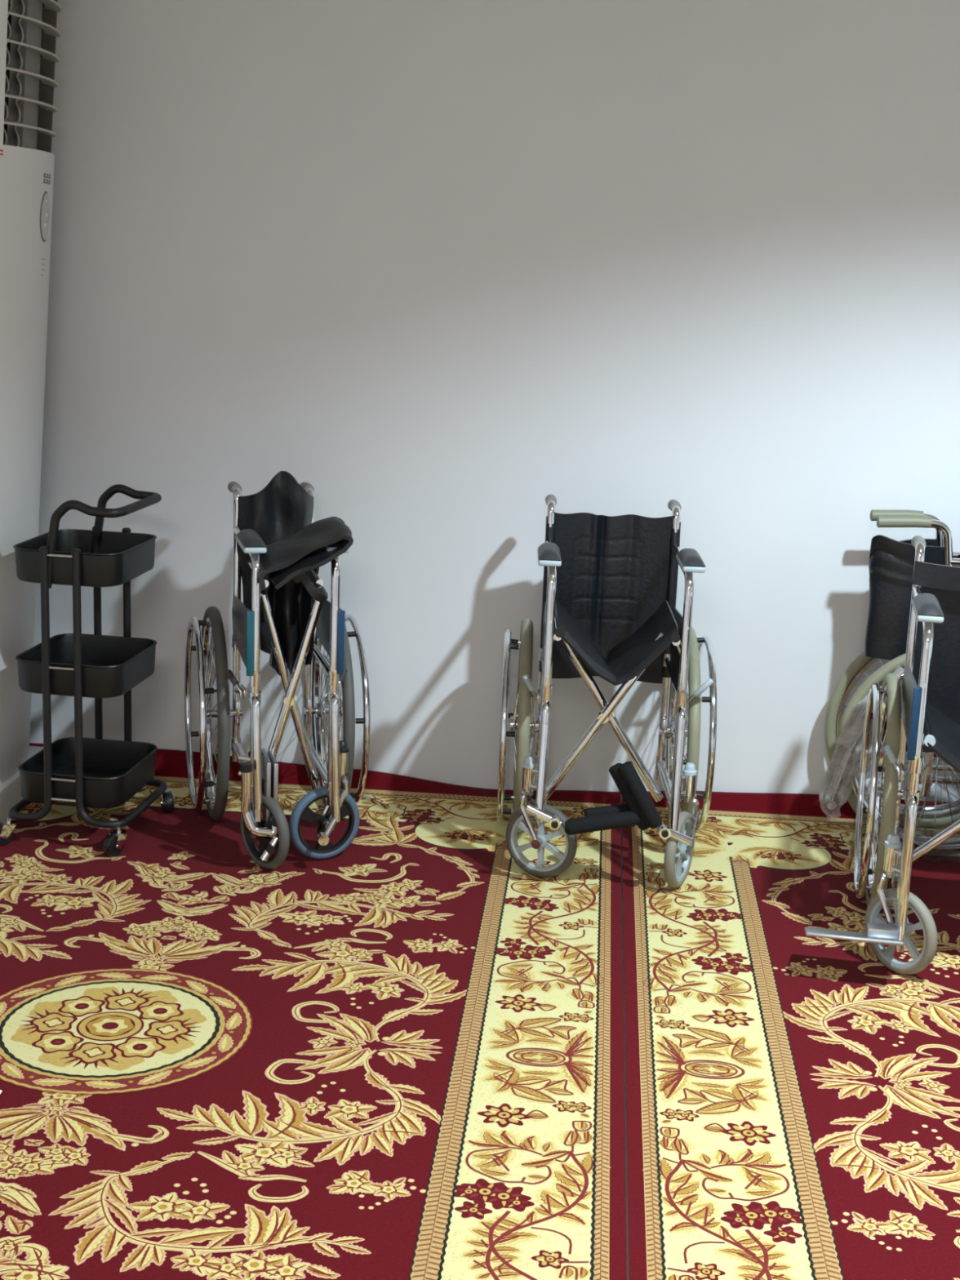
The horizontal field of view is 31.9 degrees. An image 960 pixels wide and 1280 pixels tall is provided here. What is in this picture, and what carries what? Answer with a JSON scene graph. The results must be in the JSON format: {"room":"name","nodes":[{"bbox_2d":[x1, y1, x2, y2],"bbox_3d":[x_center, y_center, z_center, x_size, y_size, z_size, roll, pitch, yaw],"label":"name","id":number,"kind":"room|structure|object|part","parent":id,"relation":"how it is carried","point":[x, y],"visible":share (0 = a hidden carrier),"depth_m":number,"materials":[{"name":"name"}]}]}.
{"room":"mosque","nodes":[
{"label":"mosque","id":0,"kind":"room"},
{"bbox_2d":[29,0,959,802],"bbox_3d":[1.041,-0.907,4.771,5.660,2.920,0.100,3,13,4],"label":"wall","id":1,"kind":"structure","parent":0,"point":[444,269],"depth_m":4.80,"materials":[{"name":"paint"}]},
{"bbox_2d":[620,801,629,1279],"bbox_3d":[0.675,1.400,1.197,5.660,0.058,8.110,3,13,4],"label":"floor","id":2,"kind":"structure","parent":0,"point":[624,1015],"depth_m":3.33,"materials":[{"name":"red carpet"}]},
{"bbox_2d":[0,742,626,1279],"bbox_3d":[-0.758,0.763,3.444,2.106,0.076,3.464,3,13,4],"label":"patterned carpet","id":3,"kind":"object","parent":2,"relation":"on","point":[397,1054],"visible":0.88,"depth_m":3.41,"materials":[{"name":"red carpet"}]},
{"bbox_2d":[0,0,61,822],"bbox_3d":[-1.408,-0.684,4.521,0.556,2.356,0.560,3,13,4],"label":"air conditioner","id":4,"kind":"object","parent":3,"relation":"on","point":[29,33],"visible":0.98,"depth_m":4.45,"materials":[{"name":"white plastic"}]},
{"bbox_2d":[3,0,61,153],"bbox_3d":[-1.380,-1.493,4.358,0.547,0.415,0.439,3,13,4],"label":"outlet","id":5,"kind":"object","parent":4,"relation":"attached to","point":[31,33],"depth_m":4.35,"materials":[{"name":"grey plastic"}]},
{"bbox_3d":[-1.157,-1.126,4.468,0.014,0.123,0.088,2,13,-2],"label":"display panel","id":6,"kind":"part","parent":4,"relation":"part of","materials":[{"name":"grey plastic"}]},
{"bbox_2d":[0,484,174,856],"bbox_3d":[-1.066,0.063,4.524,0.391,0.930,0.443,4,13,8],"label":"trolley","id":7,"kind":"object","parent":3,"relation":"on","point":[79,771],"visible":1,"depth_m":4.44,"materials":[{"name":"black metal"}]},
{"bbox_3d":[-1.071,-0.215,4.287,0.086,0.008,0.008,4,13,8],"label":"tie rod","id":8,"kind":"part","parent":7,"relation":"part of","materials":[{"name":"silver metal"}]},
{"bbox_3d":[-1.083,0.074,4.352,0.086,0.008,0.008,4,13,8],"label":"tie rod","id":9,"kind":"part","parent":7,"relation":"part of","materials":[{"name":"silver metal"}]},
{"bbox_3d":[-1.095,0.368,4.418,0.086,0.008,0.008,4,13,8],"label":"tie rod","id":10,"kind":"part","parent":7,"relation":"part of","materials":[{"name":"silver metal"}]},
{"bbox_3d":[-1.097,0.422,4.430,0.086,0.010,0.010,4,13,8],"label":"tie rod","id":11,"kind":"part","parent":7,"relation":"part of","materials":[{"name":"silver metal"}]},
{"bbox_2d":[13,528,156,586],"bbox_3d":[-1.046,-0.219,4.472,0.298,0.090,0.350,4,13,8],"label":"tray","id":12,"kind":"object","parent":7,"relation":"on","point":[94,557],"depth_m":4.33,"materials":[{"name":"black metal"}]},
{"bbox_2d":[15,633,157,697],"bbox_3d":[-1.058,0.069,4.537,0.298,0.090,0.350,4,13,8],"label":"tray","id":13,"kind":"object","parent":7,"relation":"on","point":[108,666],"depth_m":4.42,"materials":[{"name":"black metal"}]},
{"bbox_2d":[17,737,157,808],"bbox_3d":[-1.069,0.363,4.603,0.298,0.090,0.350,4,13,8],"label":"tray","id":14,"kind":"object","parent":7,"relation":"on","point":[114,771],"depth_m":4.56,"materials":[{"name":"black metal"}]},
{"bbox_3d":[-0.992,-0.276,4.451,0.218,0.232,0.353,4,13,8],"label":"push handle","id":15,"kind":"part","parent":7,"relation":"part of","materials":[{"name":"black metal"}]},
{"bbox_2d":[184,471,370,869],"bbox_3d":[-0.548,0.040,4.595,0.456,0.986,0.828,-1,13,-14],"label":"wheelchair","id":16,"kind":"object","parent":3,"relation":"on","point":[280,549],"visible":1,"depth_m":4.44,"materials":[{"name":"silver metal"}]},
{"bbox_3d":[-0.633,0.125,4.399,0.034,0.048,0.086,-1,13,-14],"label":"brake lever","id":17,"kind":"part","parent":16,"relation":"part of","materials":[{"name":"silver metal"}]},
{"bbox_3d":[-0.650,0.005,4.510,0.064,0.782,0.527,-1,13,-14],"label":"frame","id":18,"kind":"part","parent":16,"relation":"part of","materials":[{"name":"silver metal"}]},
{"bbox_3d":[-0.587,-0.246,4.303,0.058,0.016,0.205,-1,13,-14],"label":"armrest","id":19,"kind":"part","parent":16,"relation":"part of","materials":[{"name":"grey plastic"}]},
{"bbox_3d":[-0.601,-0.169,4.470,0.035,0.048,0.345,-1,13,-14],"label":"seat rail","id":20,"kind":"part","parent":16,"relation":"part of","materials":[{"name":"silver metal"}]},
{"bbox_3d":[-0.536,0.534,4.291,0.022,0.022,0.018,-1,13,-14],"label":"hinge knob","id":21,"kind":"part","parent":16,"relation":"part of","materials":[{"name":"black plastic"}]},
{"bbox_3d":[-0.563,-0.211,4.637,0.216,0.516,0.088,-1,13,-14],"label":"backrest","id":22,"kind":"part","parent":16,"relation":"part of","materials":[{"name":"black fabric"}]},
{"bbox_3d":[-0.450,-0.221,4.267,0.244,0.163,0.172,-1,13,-14],"label":"seat","id":23,"kind":"part","parent":16,"relation":"part of","materials":[{"name":"black fabric"}]},
{"bbox_3d":[-0.449,-0.171,4.509,0.035,0.048,0.345,-1,13,-14],"label":"seat rail","id":24,"kind":"part","parent":16,"relation":"part of","materials":[{"name":"silver metal"}]},
{"bbox_3d":[-0.420,0.001,4.569,0.064,0.782,0.527,-1,13,-14],"label":"frame","id":25,"kind":"part","parent":16,"relation":"part of","materials":[{"name":"silver metal"}]},
{"bbox_3d":[-0.384,-0.250,4.354,0.058,0.016,0.205,-1,13,-14],"label":"armrest","id":26,"kind":"part","parent":16,"relation":"part of","materials":[{"name":"blue plastic"}]},
{"bbox_2d":[621,791,959,1279],"bbox_3d":[1.344,0.888,3.306,2.106,0.058,3.464,3,13,4],"label":"patterned carpet","id":27,"kind":"object","parent":2,"relation":"on","point":[793,1097],"visible":0.78,"depth_m":3.42,"materials":[{"name":"carpet"}]},
{"bbox_2d":[496,493,716,888],"bbox_3d":[0.347,0.108,4.560,0.570,0.936,0.824,2,13,1],"label":"wheelchair","id":28,"kind":"object","parent":27,"relation":"on","point":[610,612],"visible":1,"depth_m":4.44,"materials":[{"name":"silver metal"}]},
{"bbox_3d":[0.141,0.133,4.413,0.034,0.058,0.086,2,13,1],"label":"brake lever","id":29,"kind":"part","parent":28,"relation":"part of","materials":[{"name":"silver metal"}]},
{"bbox_3d":[0.159,0.039,4.505,0.064,0.782,0.517,2,13,1],"label":"frame","id":30,"kind":"part","parent":28,"relation":"part of","materials":[{"name":"silver metal"}]},
{"bbox_3d":[0.176,-0.212,4.285,0.058,0.016,0.195,2,13,1],"label":"armrest","id":31,"kind":"part","parent":28,"relation":"part of","materials":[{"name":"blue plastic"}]},
{"bbox_3d":[0.188,0.465,4.226,0.018,0.018,0.008,2,13,1],"label":"hinge knob","id":32,"kind":"part","parent":28,"relation":"part of","materials":[{"name":"black plastic"}]},
{"bbox_3d":[0.193,-0.036,4.447,0.038,0.060,0.390,2,13,1],"label":"seat rail","id":33,"kind":"part","parent":28,"relation":"part of","materials":[{"name":"silver metal"}]},
{"bbox_3d":[0.359,-0.121,4.684,0.342,0.477,0.053,2,13,1],"label":"backrest","id":34,"kind":"part","parent":28,"relation":"part of","materials":[{"name":"black fabric"}]},
{"bbox_3d":[0.349,0.009,4.418,0.310,0.172,0.392,2,13,1],"label":"seat","id":35,"kind":"part","parent":28,"relation":"part of","materials":[{"name":"black fabric"}]},
{"bbox_3d":[0.465,0.487,4.225,0.018,0.018,0.008,2,13,1],"label":"hinge knob","id":36,"kind":"part","parent":28,"relation":"part of","materials":[{"name":"black plastic"}]},
{"bbox_3d":[0.538,0.055,4.499,0.064,0.782,0.517,2,13,1],"label":"frame","id":37,"kind":"part","parent":28,"relation":"part of","materials":[{"name":"silver metal"}]},
{"bbox_3d":[0.510,-0.022,4.442,0.038,0.060,0.390,2,13,1],"label":"seat rail","id":38,"kind":"part","parent":28,"relation":"part of","materials":[{"name":"silver metal"}]},
{"bbox_3d":[0.536,-0.196,4.279,0.058,0.016,0.195,2,13,1],"label":"armrest","id":39,"kind":"part","parent":28,"relation":"part of","materials":[{"name":"grey plastic"}]},
{"bbox_3d":[0.556,0.148,4.406,0.053,0.063,0.086,2,13,1],"label":"brake lever","id":40,"kind":"part","parent":28,"relation":"part of","materials":[{"name":"silver metal"}]},
{"bbox_2d":[804,535,959,974],"bbox_3d":[1.186,0.259,4.037,0.736,0.936,0.850,5,13,10],"label":"wheelchair","id":41,"kind":"object","parent":27,"relation":"on","point":[925,717],"visible":1,"depth_m":3.97,"materials":[{"name":"silver metal"}]},
{"bbox_3d":[0.972,0.296,3.924,0.034,0.048,0.086,5,13,10],"label":"brake lever","id":42,"kind":"part","parent":41,"relation":"part of","materials":[{"name":"silver metal"}]},
{"bbox_3d":[1.010,0.184,4.010,0.064,0.782,0.542,5,13,10],"label":"frame","id":43,"kind":"part","parent":41,"relation":"part of","materials":[{"name":"silver metal"}]},
{"bbox_3d":[1.035,0.204,3.969,0.042,0.068,0.415,5,13,10],"label":"seat rail","id":44,"kind":"part","parent":41,"relation":"part of","materials":[{"name":"silver metal"}]},
{"bbox_3d":[1.008,-0.067,3.787,0.058,0.016,0.205,5,13,10],"label":"armrest","id":45,"kind":"part","parent":41,"relation":"part of","materials":[{"name":"grey plastic"}]},
{"bbox_3d":[1.283,0.079,4.163,0.428,0.440,0.039,5,13,10],"label":"backrest","id":46,"kind":"part","parent":41,"relation":"part of","materials":[{"name":"black fabric"}]},
{"bbox_3d":[1.224,0.250,3.908,0.395,0.121,0.431,5,13,10],"label":"seat","id":47,"kind":"part","parent":41,"relation":"part of","materials":[{"name":"black fabric"}]},
{"bbox_2d":[820,509,959,854],"bbox_3d":[1.384,0.126,4.665,0.870,0.936,0.413,3,13,4],"label":"wheelchair","id":48,"kind":"object","parent":27,"relation":"on","point":[891,562],"visible":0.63,"depth_m":4.63,"materials":[{"name":"silver metal"}]},
{"bbox_3d":[1.173,-0.120,4.655,0.206,0.345,0.118,3,13,4],"label":"backrest","id":49,"kind":"part","parent":48,"relation":"part of","materials":[{"name":"black fabric"}]},
{"bbox_3d":[1.429,0.034,4.749,0.600,0.782,0.064,3,13,4],"label":"frame","id":50,"kind":"part","parent":48,"relation":"part of","materials":[{"name":"silver metal"}]},
{"bbox_3d":[1.417,0.068,4.598,0.600,0.782,0.064,3,13,4],"label":"frame","id":51,"kind":"part","parent":48,"relation":"part of","materials":[{"name":"silver metal"}]}
]}

